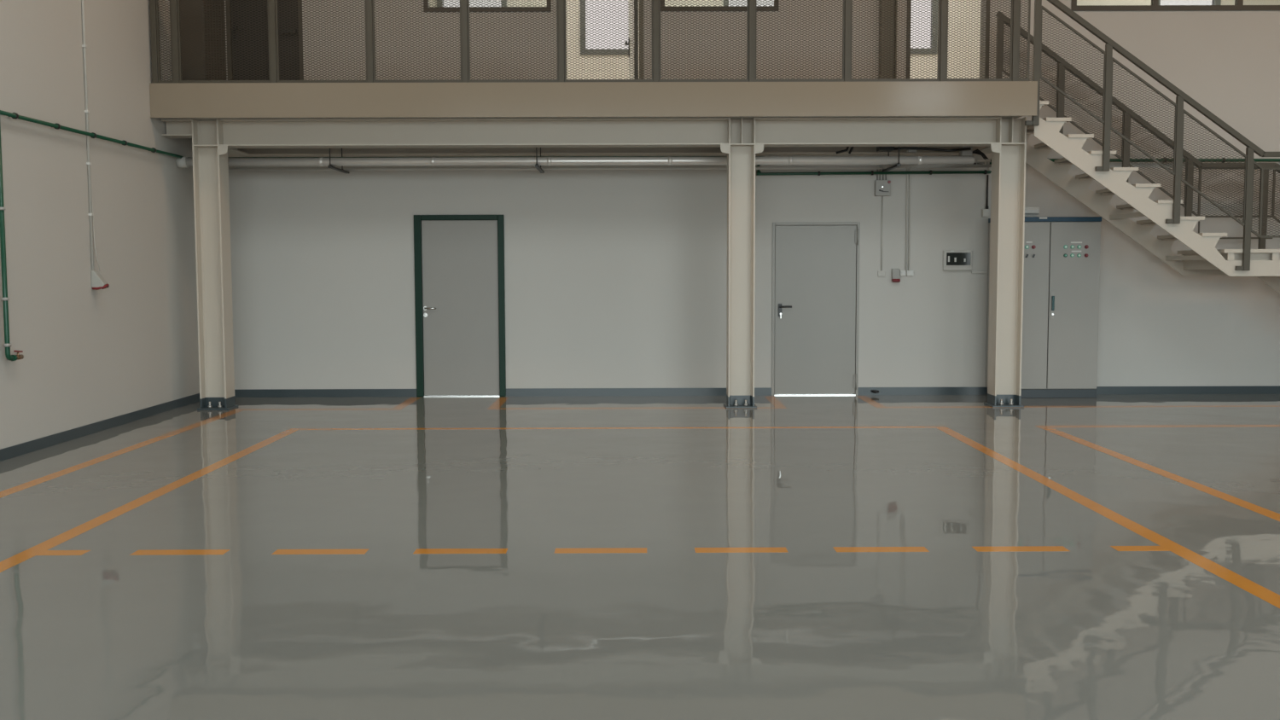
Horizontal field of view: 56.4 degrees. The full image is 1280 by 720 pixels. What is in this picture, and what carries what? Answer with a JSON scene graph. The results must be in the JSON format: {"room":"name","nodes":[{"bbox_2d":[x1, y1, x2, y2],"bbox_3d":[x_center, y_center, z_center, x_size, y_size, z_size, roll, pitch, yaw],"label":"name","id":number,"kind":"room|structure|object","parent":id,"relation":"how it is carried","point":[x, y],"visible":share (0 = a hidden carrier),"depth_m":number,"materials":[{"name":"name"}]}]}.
{"room":"factory floor","nodes":[
{"label":"factory floor","id":0,"kind":"room"},
{"bbox_2d":[0,0,199,449],"bbox_3d":[-5.232,-2.492,5.574,0.200,7.200,17.540,0,4,0],"label":"wall","id":1,"kind":"structure","parent":0,"point":[130,345],"depth_m":11.14,"materials":[{"name":"paint"}]},
{"bbox_2d":[81,0,93,270],"bbox_3d":[-5.143,-3.516,11.013,0.032,5.380,0.036,0,4,0],"label":"conduit","id":2,"kind":"object","parent":1,"relation":"attached to","point":[84,45],"visible":1,"depth_m":11.11,"materials":[{"name":"white plastic"}]},
{"bbox_2d":[89,157,100,272],"bbox_3d":[-5.131,-3.517,11.064,0.070,5.386,0.014,-4,6,-43],"label":"cable","id":3,"kind":"object","parent":1,"relation":"attached to","point":[90,157],"visible":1,"depth_m":11.22,"materials":[{"name":"plastic"}]},
{"bbox_2d":[0,393,200,461],"bbox_3d":[-5.115,1.057,5.743,0.012,0.095,17.340,0,4,0],"label":"baseboard","id":4,"kind":"structure","parent":1,"relation":"attached to","point":[13,451],"depth_m":11.17,"materials":[{"name":"grey paint"}]},
{"bbox_2d":[91,270,109,290],"bbox_3d":[-5.078,-0.752,11.251,0.146,0.179,0.129,0,4,0],"label":"wall socket","id":5,"kind":"object","parent":1,"relation":"attached to","point":[98,282],"visible":1,"depth_m":11.21,"materials":[{"name":"grey plastic"}]},
{"bbox_2d":[0,110,723,360],"bbox_3d":[-1.905,-1.131,11.267,6.507,2.017,4.657,0,4,0],"label":"pipe","id":6,"kind":"object","parent":1,"relation":"attached to","point":[7,344],"visible":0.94,"depth_m":9.68,"materials":[{"name":"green metal"}]},
{"bbox_2d":[228,166,886,171],"bbox_3d":[-1.116,-2.253,14.065,8.096,0.036,0.036,0,4,0],"label":"conduit","id":7,"kind":"object","parent":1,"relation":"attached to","point":[687,167],"visible":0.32,"depth_m":14.05,"materials":[{"name":"grey metal"}]},
{"bbox_2d":[149,81,1037,121],"bbox_3d":[-0.486,-2.806,13.373,9.360,0.360,1.582,0,4,0],"label":"beam","id":8,"kind":"structure","parent":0,"point":[200,101],"depth_m":12.60,"materials":[{"name":"beige metal"}]},
{"bbox_2d":[180,0,226,80],"bbox_3d":[-5.007,-3.993,13.664,0.270,2.030,0.722,0,4,0],"label":"panel","id":9,"kind":"object","parent":8,"relation":"on","point":[182,2],"visible":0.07,"depth_m":13.36,"materials":[{"name":"brown metal"}]},
{"bbox_2d":[327,148,349,173],"bbox_3d":[-3.451,-2.414,13.679,0.041,0.490,0.835,0,4,0],"label":"hanger","id":10,"kind":"object","parent":8,"relation":"hanging from","point":[329,165],"visible":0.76,"depth_m":13.62,"materials":[{"name":"grey metal"}]},
{"bbox_2d":[175,156,974,168],"bbox_3d":[-0.712,-2.226,13.367,8.895,0.124,0.124,0,4,0],"label":"pipe","id":11,"kind":"object","parent":10,"relation":"hanging from","point":[184,162],"visible":0.99,"depth_m":13.33,"materials":[{"name":"grey metal"}]},
{"bbox_2d":[535,147,544,173],"bbox_3d":[-1.152,-2.422,13.689,0.041,0.490,0.835,0,4,0],"label":"hanger","id":12,"kind":"object","parent":8,"relation":"hanging from","point":[538,168],"visible":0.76,"depth_m":13.37,"materials":[{"name":"grey metal"}]},
{"bbox_2d":[149,0,1030,83],"bbox_3d":[-0.485,-3.475,12.602,9.340,1.130,0.060,0,4,0],"label":"railing","id":13,"kind":"object","parent":8,"relation":"on","point":[174,5],"visible":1,"depth_m":12.60,"materials":[{"name":"brown metal"}]},
{"bbox_2d":[876,146,894,151],"bbox_3d":[2.786,-2.522,13.561,0.165,0.295,0.200,0,4,0],"label":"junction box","id":14,"kind":"object","parent":8,"relation":"attached to","point":[878,148],"visible":0.45,"depth_m":13.47,"materials":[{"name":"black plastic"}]},
{"bbox_2d":[881,146,901,172],"bbox_3d":[2.883,-2.435,13.706,0.041,0.490,0.835,0,4,0],"label":"hanger","id":15,"kind":"object","parent":8,"relation":"hanging from","point":[898,164],"visible":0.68,"depth_m":13.52,"materials":[{"name":"grey metal"}]},
{"bbox_2d":[835,146,991,168],"bbox_3d":[3.134,-2.422,13.665,1.807,0.417,0.378,0,4,0],"label":"cable tray","id":16,"kind":"object","parent":15,"relation":"on","point":[977,164],"visible":0.5,"depth_m":13.58,"materials":[{"name":"metal"}]},
{"bbox_2d":[879,158,991,168],"bbox_3d":[3.409,-2.250,13.685,1.258,0.070,0.368,0,4,0],"label":"pipe","id":17,"kind":"object","parent":16,"relation":"on","point":[977,164],"depth_m":13.64,"materials":[{"name":"metal"}]},
{"bbox_2d":[906,146,917,152],"bbox_3d":[3.099,-2.522,13.613,0.100,0.305,0.100,0,4,0],"label":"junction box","id":18,"kind":"object","parent":8,"relation":"attached to","point":[907,150],"visible":0.46,"depth_m":13.57,"materials":[{"name":"grey plastic"}]},
{"bbox_2d":[959,146,988,160],"bbox_3d":[3.806,-2.479,13.619,0.305,0.394,0.140,0,4,0],"label":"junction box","id":19,"kind":"object","parent":8,"relation":"attached to","point":[966,153],"visible":0.71,"depth_m":13.57,"materials":[{"name":"grey plastic"}]},
{"bbox_2d":[0,394,1279,719],"bbox_3d":[3.430,1.187,5.641,17.700,0.201,17.640,0,4,0],"label":"floor","id":20,"kind":"structure","parent":0,"point":[1104,556],"depth_m":6.29,"materials":[{"name":"grey paint"}]},
{"bbox_2d":[191,119,238,410],"bbox_3d":[-4.644,-1.033,13.109,0.410,3.148,0.330,0,4,0],"label":"steel column","id":21,"kind":"structure","parent":20,"relation":"on","point":[210,160],"depth_m":13.08,"materials":[{"name":"beige metal"}]},
{"bbox_2d":[161,119,191,138],"bbox_3d":[-4.988,-2.514,12.995,0.328,0.172,0.280,0,4,0],"label":"steel beam","id":22,"kind":"structure","parent":21,"relation":"attached to","point":[175,128],"depth_m":12.99,"materials":[{"name":"beige metal"}]},
{"bbox_2d":[227,148,249,154],"bbox_3d":[-4.683,-2.499,13.513,0.280,0.282,0.735,0,4,0],"label":"steel beam","id":23,"kind":"structure","parent":21,"relation":"attached to","point":[230,151],"depth_m":13.60,"materials":[{"name":"beige metal"}]},
{"bbox_2d":[720,117,764,408],"bbox_3d":[1.106,-1.052,13.133,0.475,3.148,0.330,0,4,0],"label":"steel column","id":24,"kind":"structure","parent":20,"relation":"on","point":[741,148],"depth_m":13.11,"materials":[{"name":"beige metal"}]},
{"bbox_2d":[218,117,728,148],"bbox_3d":[-1.789,-2.470,13.013,5.496,0.282,0.280,0,4,0],"label":"steel beam","id":25,"kind":"structure","parent":24,"relation":"attached to","point":[645,132],"depth_m":13.01,"materials":[{"name":"beige metal"}]},
{"bbox_2d":[983,116,1026,407],"bbox_3d":[4.001,-1.062,13.146,0.410,3.148,0.330,0,4,0],"label":"steel column","id":26,"kind":"structure","parent":20,"relation":"on","point":[1008,189],"depth_m":13.12,"materials":[{"name":"beige metal"}]},
{"bbox_2d":[755,116,1000,146],"bbox_3d":[2.566,-2.485,13.031,2.640,0.282,0.280,0,4,0],"label":"steel beam","id":27,"kind":"structure","parent":26,"relation":"attached to","point":[769,131],"depth_m":13.03,"materials":[{"name":"beige metal"}]},
{"bbox_2d":[978,146,991,152],"bbox_3d":[4.027,-2.528,13.551,0.280,0.282,0.735,0,4,0],"label":"steel beam","id":28,"kind":"structure","parent":26,"relation":"attached to","point":[986,149],"depth_m":13.65,"materials":[{"name":"beige metal"}]},
{"bbox_2d":[985,216,1101,397],"bbox_3d":[4.767,-0.621,14.136,1.213,2.116,0.411,0,4,0],"label":"tall cabinet","id":29,"kind":"object","parent":20,"relation":"on","point":[1061,272],"visible":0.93,"depth_m":13.97,"materials":[{"name":"metal"}]},
{"bbox_2d":[1025,100,1279,294],"bbox_3d":[6.932,-1.163,13.392,5.454,3.295,1.114,0,4,0],"label":"staircase","id":30,"kind":"structure","parent":20,"relation":"on","point":[1204,258],"depth_m":12.85,"materials":[{"name":"white metal"}]},
{"bbox_2d":[994,11,1279,249],"bbox_3d":[6.872,-1.802,13.920,5.657,4.450,0.050,0,4,0],"label":"stair railing","id":31,"kind":"object","parent":30,"relation":"attached to","point":[1188,205],"visible":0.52,"depth_m":13.86,"materials":[{"name":"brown metal"}]},
{"bbox_2d":[1024,0,1279,270],"bbox_3d":[6.904,-1.728,12.778,5.603,4.476,0.050,0,4,0],"label":"stair railing","id":32,"kind":"object","parent":30,"relation":"attached to","point":[1110,44],"visible":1,"depth_m":12.70,"materials":[{"name":"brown metal"}]},
{"bbox_2d":[224,0,1279,389],"bbox_3d":[3.379,-3.175,14.256,17.500,7.200,0.200,0,4,0],"label":"wall","id":33,"kind":"structure","parent":0,"point":[613,278],"depth_m":14.28,"materials":[{"name":"paint"}]},
{"bbox_2d":[225,0,303,80],"bbox_3d":[-4.421,-4.076,14.075,0.894,2.130,0.135,0,4,0],"label":"door","id":34,"kind":"structure","parent":33,"relation":"in","point":[299,3],"depth_m":14.10,"materials":[{"name":"brown metal"}]},
{"bbox_2d":[413,215,506,396],"bbox_3d":[-2.155,-0.647,14.351,1.072,2.177,0.182,0,4,0],"label":"door","id":35,"kind":"structure","parent":33,"relation":"in","point":[460,291],"depth_m":14.32,"materials":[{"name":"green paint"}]},
{"bbox_2d":[423,0,551,11],"bbox_3d":[-1.798,-4.685,14.041,1.495,1.167,0.075,0,4,0],"label":"window","id":36,"kind":"structure","parent":33,"relation":"in","point":[483,9],"depth_m":14.04,"materials":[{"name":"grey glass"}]},
{"bbox_2d":[565,0,643,79],"bbox_3d":[-0.449,-4.178,14.599,0.975,2.230,1.094,0,4,0],"label":"door frame","id":37,"kind":"structure","parent":33,"relation":"in","point":[637,37],"depth_m":14.32,"materials":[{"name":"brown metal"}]},
{"bbox_2d":[227,146,989,157],"bbox_3d":[-0.533,-2.552,14.040,9.250,0.282,0.280,0,4,0],"label":"steel beam","id":38,"kind":"structure","parent":33,"relation":"attached to","point":[682,151],"depth_m":14.04,"materials":[{"name":"beige metal"}]},
{"bbox_2d":[660,0,778,11],"bbox_3d":[0.934,-4.695,14.053,1.390,1.164,0.075,0,4,0],"label":"window","id":39,"kind":"structure","parent":33,"relation":"in","point":[695,8],"depth_m":14.06,"materials":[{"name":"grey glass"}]},
{"bbox_2d":[234,385,1279,397],"bbox_3d":[3.396,0.375,14.419,17.088,0.095,0.012,0,4,0],"label":"baseboard","id":40,"kind":"structure","parent":33,"relation":"attached to","point":[1233,389],"depth_m":14.40,"materials":[{"name":"grey paint"}]},
{"bbox_2d":[771,221,860,395],"bbox_3d":[2.104,-0.610,14.361,1.045,2.076,0.166,0,4,0],"label":"door","id":41,"kind":"structure","parent":33,"relation":"in","point":[815,294],"depth_m":14.35,"materials":[{"name":"grey paint"}]},
{"bbox_2d":[756,162,991,175],"bbox_3d":[2.763,-2.254,13.864,2.859,0.174,0.717,0,4,0],"label":"pipe","id":42,"kind":"object","parent":33,"relation":"attached to","point":[759,172],"visible":0.8,"depth_m":14.17,"materials":[{"name":"green plastic"}]},
{"bbox_2d":[878,270,884,276],"bbox_3d":[2.892,-1.037,14.306,0.088,0.070,0.020,0,4,0],"label":"blank plate","id":43,"kind":"object","parent":33,"relation":"attached to","point":[881,273],"visible":1,"depth_m":14.29,"materials":[{"name":"paint"}]},
{"bbox_2d":[874,169,890,270],"bbox_3d":[2.889,-1.685,14.229,0.180,1.235,0.075,0,4,0],"label":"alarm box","id":44,"kind":"object","parent":33,"relation":"attached to","point":[882,188],"visible":0.91,"depth_m":14.18,"materials":[{"name":"grey plastic"}]},
{"bbox_2d":[878,0,897,78],"bbox_3d":[2.910,-4.890,13.944,0.181,3.730,0.160,0,4,0],"label":"upright","id":45,"kind":"object","parent":33,"relation":"attached to","point":[883,8],"depth_m":14.03,"materials":[{"name":"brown metal"}]},
{"bbox_2d":[891,268,900,282],"bbox_3d":[3.059,-1.010,14.277,0.090,0.159,0.084,0,4,0],"label":"wall socket","id":46,"kind":"object","parent":33,"relation":"attached to","point":[895,272],"visible":1,"depth_m":14.25,"materials":[{"name":"grey plastic"}]},
{"bbox_2d":[900,270,905,276],"bbox_3d":[3.144,-1.039,14.299,0.062,0.066,0.036,0,4,0],"label":"light switch","id":47,"kind":"object","parent":33,"relation":"attached to","point":[902,272],"visible":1,"depth_m":14.29,"materials":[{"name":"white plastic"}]},
{"bbox_2d":[905,168,907,270],"bbox_3d":[3.181,-1.695,14.194,0.018,1.259,0.136,0,4,0],"label":"conduit","id":48,"kind":"object","parent":33,"relation":"attached to","point":[906,168],"visible":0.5,"depth_m":14.25,"materials":[{"name":"grey metal"}]},
{"bbox_2d":[907,168,910,270],"bbox_3d":[3.215,-1.696,14.194,0.018,1.259,0.136,0,4,0],"label":"conduit","id":49,"kind":"object","parent":33,"relation":"attached to","point":[910,168],"visible":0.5,"depth_m":14.25,"materials":[{"name":"grey metal"}]},
{"bbox_2d":[906,270,913,276],"bbox_3d":[3.232,-1.039,14.299,0.082,0.066,0.036,0,4,0],"label":"light switch","id":50,"kind":"object","parent":33,"relation":"attached to","point":[909,273],"visible":1,"depth_m":14.28,"materials":[{"name":"white plastic"}]},
{"bbox_2d":[905,0,990,78],"bbox_3d":[3.635,-4.159,14.182,0.982,2.230,0.222,0,4,0],"label":"door frame","id":51,"kind":"structure","parent":33,"relation":"in","point":[985,1],"depth_m":14.12,"materials":[{"name":"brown metal"}]},
{"bbox_2d":[942,250,972,270],"bbox_3d":[3.798,-1.190,14.278,0.345,0.235,0.060,0,4,0],"label":"breaker panel","id":52,"kind":"object","parent":33,"relation":"attached to","point":[952,260],"visible":1,"depth_m":14.26,"materials":[{"name":"paint"}]},
{"bbox_2d":[971,271,987,273],"bbox_3d":[4.064,-1.052,14.307,0.186,0.030,0.025,0,4,0],"label":"cable trunking","id":53,"kind":"object","parent":33,"relation":"attached to","point":[972,272],"visible":1,"depth_m":14.29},
{"bbox_2d":[981,174,989,216],"bbox_3d":[4.116,-1.954,14.227,0.077,0.495,0.050,0,4,0],"label":"junction box","id":54,"kind":"object","parent":33,"relation":"attached to","point":[985,212],"visible":1,"depth_m":14.21,"materials":[{"name":"black plastic"}]},
{"bbox_2d":[1024,207,1039,214],"bbox_3d":[4.621,-1.781,14.232,0.275,0.085,0.070,0,4,0],"label":"emergency light","id":55,"kind":"object","parent":33,"relation":"attached to","point":[1027,210],"visible":0.59,"depth_m":14.20,"materials":[{"name":"white plastic"}]},
{"bbox_2d":[1024,209,1038,213],"bbox_3d":[4.619,-1.770,14.210,0.250,0.053,0.025,0,4,0],"label":"diffuser","id":56,"kind":"object","parent":55,"relation":"attached to","point":[1026,211],"depth_m":14.20,"materials":[{"name":"white plastic"}]},
{"bbox_2d":[990,157,1279,162],"bbox_3d":[6.799,-2.375,14.196,5.265,0.061,0.073,0,4,0],"label":"pipe","id":57,"kind":"object","parent":33,"relation":"attached to","point":[1223,159],"visible":0.27,"depth_m":14.17,"materials":[{"name":"grey metal"}]},
{"bbox_2d":[1070,0,1279,11],"bbox_3d":[7.064,-4.712,14.079,3.960,1.172,0.075,0,4,0],"label":"window","id":58,"kind":"structure","parent":33,"relation":"in","point":[1154,6],"depth_m":14.08,"materials":[{"name":"grey metal"}]},
{"bbox_2d":[428,0,1279,79],"bbox_3d":[2.762,-4.755,16.802,13.100,3.030,0.200,0,4,0],"label":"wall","id":59,"kind":"structure","parent":0,"point":[1079,2],"depth_m":16.72,"materials":[{"name":"paint"}]},
{"bbox_2d":[436,0,506,6],"bbox_3d":[-2.343,-5.057,16.686,0.970,1.580,0.100,0,4,0],"label":"window","id":60,"kind":"structure","parent":59,"relation":"in","point":[483,4],"depth_m":16.69,"materials":[{"name":"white glass"}]},
{"bbox_2d":[580,0,628,54],"bbox_3d":[-0.463,-5.063,16.694,0.750,1.580,0.100,0,4,0],"label":"window","id":61,"kind":"structure","parent":59,"relation":"in","point":[585,2],"depth_m":16.71,"materials":[{"name":"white glass"}]},
{"bbox_2d":[723,0,773,5],"bbox_3d":[1.562,-5.070,16.702,0.800,1.580,0.100,0,4,0],"label":"window","id":62,"kind":"structure","parent":59,"relation":"in","point":[729,2],"depth_m":16.70,"materials":[{"name":"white glass"}]},
{"bbox_2d":[910,0,938,53],"bbox_3d":[3.747,-5.077,16.712,0.830,1.580,0.100,0,4,0],"label":"window","id":63,"kind":"structure","parent":59,"relation":"in","point":[934,1],"depth_m":16.72,"materials":[{"name":"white glass"}]},
{"bbox_2d":[1158,0,1221,5],"bbox_3d":[7.652,-5.090,16.728,0.920,1.580,0.100,0,4,0],"label":"window","id":64,"kind":"structure","parent":59,"relation":"in","point":[1160,2],"depth_m":16.73,"materials":[{"name":"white glass"}]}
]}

